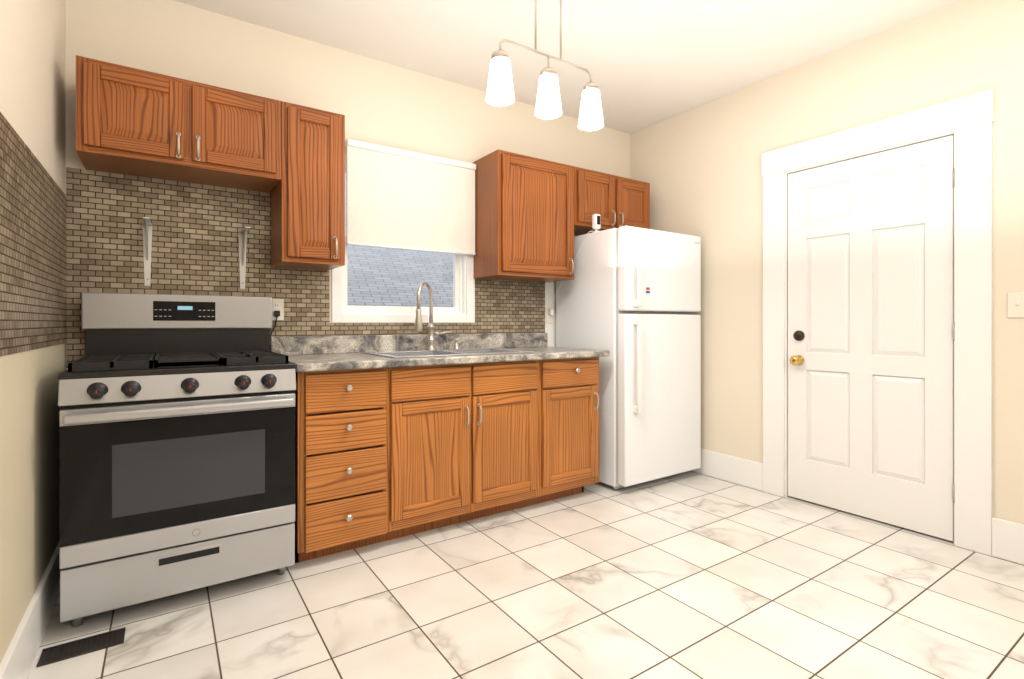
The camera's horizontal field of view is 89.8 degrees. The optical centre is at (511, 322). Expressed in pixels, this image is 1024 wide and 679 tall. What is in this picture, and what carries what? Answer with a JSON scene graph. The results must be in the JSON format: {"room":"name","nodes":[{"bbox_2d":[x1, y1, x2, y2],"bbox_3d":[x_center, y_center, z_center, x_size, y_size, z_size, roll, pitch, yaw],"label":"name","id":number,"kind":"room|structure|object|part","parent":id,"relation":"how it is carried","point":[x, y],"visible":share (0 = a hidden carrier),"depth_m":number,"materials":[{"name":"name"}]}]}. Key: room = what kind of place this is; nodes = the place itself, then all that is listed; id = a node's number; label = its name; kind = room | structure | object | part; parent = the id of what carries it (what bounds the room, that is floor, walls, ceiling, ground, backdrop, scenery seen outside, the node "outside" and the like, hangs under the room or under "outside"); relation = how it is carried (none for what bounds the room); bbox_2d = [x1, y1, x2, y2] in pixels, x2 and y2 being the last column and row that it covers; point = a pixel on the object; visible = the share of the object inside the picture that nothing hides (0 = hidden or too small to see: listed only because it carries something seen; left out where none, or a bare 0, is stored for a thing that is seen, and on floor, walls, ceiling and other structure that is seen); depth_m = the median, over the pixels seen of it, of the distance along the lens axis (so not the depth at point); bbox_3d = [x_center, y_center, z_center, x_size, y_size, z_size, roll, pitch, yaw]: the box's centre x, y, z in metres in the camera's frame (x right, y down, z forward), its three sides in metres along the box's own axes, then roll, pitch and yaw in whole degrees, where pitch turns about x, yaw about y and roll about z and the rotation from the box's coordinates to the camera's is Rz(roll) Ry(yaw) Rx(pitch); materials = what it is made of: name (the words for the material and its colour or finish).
{"room":"kitchen","nodes":[
{"label":"kitchen","id":0,"kind":"room"},
{"bbox_2d":[0,0,65,194],"bbox_3d":[-0.954,-0.240,0.623,0.150,2.660,4.200,0,0,-34],"label":"wall","id":1,"kind":"structure","parent":0,"point":[33,72],"depth_m":1.78,"materials":[{"name":"paint"}]},
{"bbox_2d":[0,543,60,678],"bbox_3d":[-0.883,1.000,0.671,0.021,0.180,3.900,0,0,-34],"label":"baseboard","id":2,"kind":"structure","parent":1,"relation":"attached to","point":[17,662],"depth_m":1.65,"materials":[{"name":"white wood"}]},
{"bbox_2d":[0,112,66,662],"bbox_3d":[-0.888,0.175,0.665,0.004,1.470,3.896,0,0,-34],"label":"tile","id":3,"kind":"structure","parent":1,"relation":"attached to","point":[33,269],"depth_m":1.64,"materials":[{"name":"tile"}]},
{"bbox_2d":[66,0,629,346],"bbox_3d":[-0.539,-0.240,3.344,3.580,2.660,0.152,0,0,-34],"label":"wall","id":4,"kind":"structure","parent":0,"point":[373,101],"depth_m":2.92,"materials":[{"name":"paint"}]},
{"bbox_2d":[76,55,280,192],"bbox_3d":[-1.502,-0.880,2.377,0.762,0.380,0.367,0,0,-34],"label":"upper cabinet","id":5,"kind":"object","parent":4,"relation":"attached to","point":[136,122],"visible":1,"depth_m":2.25,"materials":[{"name":"brown wood"}]},
{"bbox_2d":[66,167,544,369],"bbox_3d":[-0.868,-0.240,3.030,2.677,0.900,0.004,0,0,-34],"label":"tile","id":6,"kind":"structure","parent":4,"relation":"attached to","point":[197,229],"depth_m":2.56,"materials":[{"name":"tile"}]},
{"bbox_2d":[143,217,151,285],"bbox_3d":[-1.674,-0.320,2.357,0.038,0.290,0.210,0,0,-34],"label":"shelf bracket","id":7,"kind":"object","parent":6,"relation":"attached to","point":[147,236],"visible":1,"depth_m":2.44,"materials":[{"name":"silver metal"}]},
{"bbox_2d":[239,227,250,288],"bbox_3d":[-1.340,-0.320,2.583,0.038,0.290,0.210,0,0,-34],"label":"shelf bracket","id":8,"kind":"object","parent":6,"relation":"attached to","point":[243,232],"visible":1,"depth_m":2.66,"materials":[{"name":"silver metal"}]},
{"bbox_2d":[270,299,283,335],"bbox_3d":[-1.265,0.021,2.742,0.094,0.298,0.030,0,0,-34],"label":"outlet","id":9,"kind":"object","parent":6,"relation":"attached to","point":[277,309],"visible":0.81,"depth_m":2.76,"materials":[{"name":"beige plastic"}]},
{"bbox_2d":[271,101,344,269],"bbox_3d":[-1.060,-0.683,2.675,0.301,0.774,0.367,0,0,-34],"label":"upper cabinet","id":10,"kind":"object","parent":4,"relation":"attached to","point":[308,212],"visible":1,"depth_m":2.55,"materials":[{"name":"brown wood"}]},
{"bbox_2d":[331,152,474,322],"bbox_3d":[-0.664,-0.490,3.216,0.930,0.980,0.106,0,0,-34],"label":"window","id":11,"kind":"structure","parent":4,"relation":"in","point":[462,310],"depth_m":3.20,"materials":[{"name":"white"}]},
{"bbox_2d":[345,139,475,254],"bbox_3d":[-0.596,-0.745,3.167,0.844,0.600,0.047,0,0,-34],"label":"window blind","id":12,"kind":"object","parent":11,"relation":"attached to","point":[397,198],"visible":1,"depth_m":3.13,"materials":[{"name":"white fabric"}]},
{"bbox_2d":[473,149,573,281],"bbox_3d":[0.096,-0.683,3.455,0.618,0.774,0.367,0,0,-34],"label":"upper cabinet","id":13,"kind":"object","parent":4,"relation":"attached to","point":[524,217],"visible":1,"depth_m":3.31,"materials":[{"name":"brown wood"}]},
{"bbox_2d":[546,231,591,323],"bbox_3d":[0.398,-0.308,3.634,0.085,0.631,0.414,0,0,-34],"label":"power cord","id":14,"kind":"object","parent":4,"relation":"attached to","point":[549,315],"visible":0.98,"depth_m":3.78,"materials":[{"name":"beige plastic"}]},
{"bbox_2d":[574,166,649,235],"bbox_3d":[0.669,-0.870,3.841,0.760,0.400,0.367,0,0,-34],"label":"upper cabinet","id":15,"kind":"object","parent":4,"relation":"attached to","point":[613,201],"visible":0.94,"depth_m":3.69,"materials":[{"name":"brown wood"}]},
{"bbox_2d":[27,471,1023,678],"bbox_3d":[0.523,1.140,1.770,3.880,0.100,4.450,0,0,-34],"label":"floor","id":16,"kind":"structure","parent":0,"point":[689,575],"depth_m":1.97,"materials":[{"name":"tile"}]},
{"bbox_2d":[37,627,125,666],"bbox_3d":[-1.438,1.086,1.726,0.220,0.006,0.100,0,0,-34],"label":"floor vent","id":17,"kind":"object","parent":16,"relation":"in","point":[71,649],"visible":1,"depth_m":1.72,"materials":[{"name":"grey metal"}]},
{"bbox_2d":[58,292,295,626],"bbox_3d":[-1.392,0.479,2.203,0.764,1.222,0.730,0,0,-34],"label":"stove","id":18,"kind":"object","parent":16,"relation":"on","point":[177,444],"visible":1,"depth_m":1.97,"materials":[{"name":"silver metal"}]},
{"bbox_2d":[294,367,405,562],"bbox_3d":[-0.903,0.652,2.631,0.478,0.876,0.612,0,0,-34],"label":"base cabinet","id":19,"kind":"object","parent":16,"relation":"on","point":[385,454],"depth_m":2.37,"materials":[{"name":"brown wood"}]},
{"bbox_2d":[406,359,553,535],"bbox_3d":[-0.361,0.652,2.997,1.014,0.876,0.612,0,0,-34],"label":"base cabinet","id":20,"kind":"object","parent":16,"relation":"on","point":[480,436],"depth_m":2.75,"materials":[{"name":"brown wood"}]},
{"bbox_2d":[271,333,609,371],"bbox_3d":[-0.335,0.144,2.989,1.858,0.138,0.658,0,0,-34],"label":"countertop","id":21,"kind":"structure","parent":20,"relation":"on","point":[314,353],"depth_m":2.92,"materials":[{"name":"stone"}]},
{"bbox_2d":[414,281,451,349],"bbox_3d":[-0.477,-0.039,3.082,0.275,0.412,0.162,0,0,-34],"label":"faucet","id":22,"kind":"object","parent":21,"relation":"on","point":[430,327],"visible":1,"depth_m":3.11,"materials":[{"name":"silver metal"}]},
{"bbox_2d":[361,348,532,357],"bbox_3d":[-0.368,0.261,2.965,0.850,0.185,0.512,0,0,-34],"label":"sink","id":23,"kind":"object","parent":21,"relation":"in","point":[432,353],"visible":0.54,"depth_m":2.99,"materials":[{"name":"silver metal"}]},
{"bbox_2d":[454,339,458,348],"bbox_3d":[-0.348,0.134,3.212,0.057,0.067,0.066,0,0,-34],"label":"soap dispenser","id":24,"kind":"object","parent":23,"relation":"on","point":[456,345],"visible":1,"depth_m":3.22,"materials":[{"name":"silver metal"}]},
{"bbox_2d":[554,357,598,498],"bbox_3d":[0.165,0.652,3.351,0.554,0.876,0.612,0,0,-34],"label":"base cabinet","id":25,"kind":"object","parent":16,"relation":"on","point":[576,380],"depth_m":3.15,"materials":[{"name":"brown wood"}]},
{"bbox_2d":[556,226,700,489],"bbox_3d":[0.848,0.239,3.702,0.760,1.702,0.750,0,0,-34],"label":"fridge","id":26,"kind":"object","parent":16,"relation":"on","point":[628,298],"visible":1,"depth_m":3.40,"materials":[{"name":"white metal"}]},
{"bbox_2d":[592,214,600,232],"bbox_3d":[0.574,-0.676,3.499,0.054,0.125,0.054,0,0,-34],"label":"security camera","id":27,"kind":"object","parent":26,"relation":"on","point":[596,222],"visible":0.92,"depth_m":3.48,"materials":[{"name":"white plastic"}]},
{"bbox_2d":[173,0,959,133],"bbox_3d":[0.593,-1.620,1.666,3.880,0.100,4.200,0,0,-34],"label":"ceiling","id":28,"kind":"structure","parent":0,"point":[646,63],"depth_m":2.82,"materials":[{"name":"paint"}]},
{"bbox_2d":[486,0,603,130],"bbox_3d":[0.160,-1.243,2.262,0.632,0.653,0.135,0,0,-34],"label":"pendant light fixture","id":29,"kind":"object","parent":28,"relation":"hanging from","point":[548,69],"depth_m":2.22,"materials":[{"name":"white glass"}]},
{"bbox_3d":[-0.048,-0.997,2.122,0.118,0.162,0.118,0,0,-40],"label":"pendant shade","id":30,"kind":"part","parent":29,"relation":"part of","materials":[{"name":"white glass"}]},
{"bbox_3d":[0.160,-0.997,2.262,0.118,0.162,0.118,0,0,-43],"label":"pendant shade","id":31,"kind":"part","parent":29,"relation":"part of","materials":[{"name":"white glass"}]},
{"bbox_3d":[0.368,-0.997,2.402,0.118,0.162,0.118,0,0,-40],"label":"pendant shade","id":32,"kind":"part","parent":29,"relation":"part of","materials":[{"name":"white glass"}]},
{"bbox_2d":[630,0,1023,544],"bbox_3d":[2.138,-0.240,2.709,0.152,2.660,4.200,0,0,-34],"label":"wall","id":33,"kind":"structure","parent":0,"point":[699,169],"depth_m":3.13,"materials":[{"name":"paint"}]},
{"bbox_2d":[691,88,1023,564],"bbox_3d":[2.067,0.000,2.660,0.024,2.180,3.900,0,0,-34],"label":"door trim","id":34,"kind":"structure","parent":33,"relation":"attached to","point":[968,120],"depth_m":2.49,"materials":[{"name":"white wood"}]},
{"bbox_2d":[788,135,954,540],"bbox_3d":[1.937,0.077,2.855,0.110,2.002,0.823,0,0,-34],"label":"door","id":35,"kind":"structure","parent":33,"relation":"attached to","point":[871,330],"depth_m":2.81,"materials":[{"name":"white wood"}]},
{"bbox_2d":[1007,292,1023,317],"bbox_3d":[2.294,-0.080,2.332,0.014,0.116,0.072,0,0,-34],"label":"light switch","id":36,"kind":"object","parent":33,"relation":"attached to","point":[1015,304],"visible":1,"depth_m":2.34,"materials":[{"name":"beige plastic"}]},
{"label":"outside","id":37,"kind":"structure","parent":0,"visible":0},
{"bbox_2d":[345,173,452,306],"bbox_3d":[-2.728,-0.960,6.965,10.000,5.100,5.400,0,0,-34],"label":"window pane","id":38,"kind":"structure","parent":37,"point":[419,277],"depth_m":7.33,"materials":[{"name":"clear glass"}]}
]}

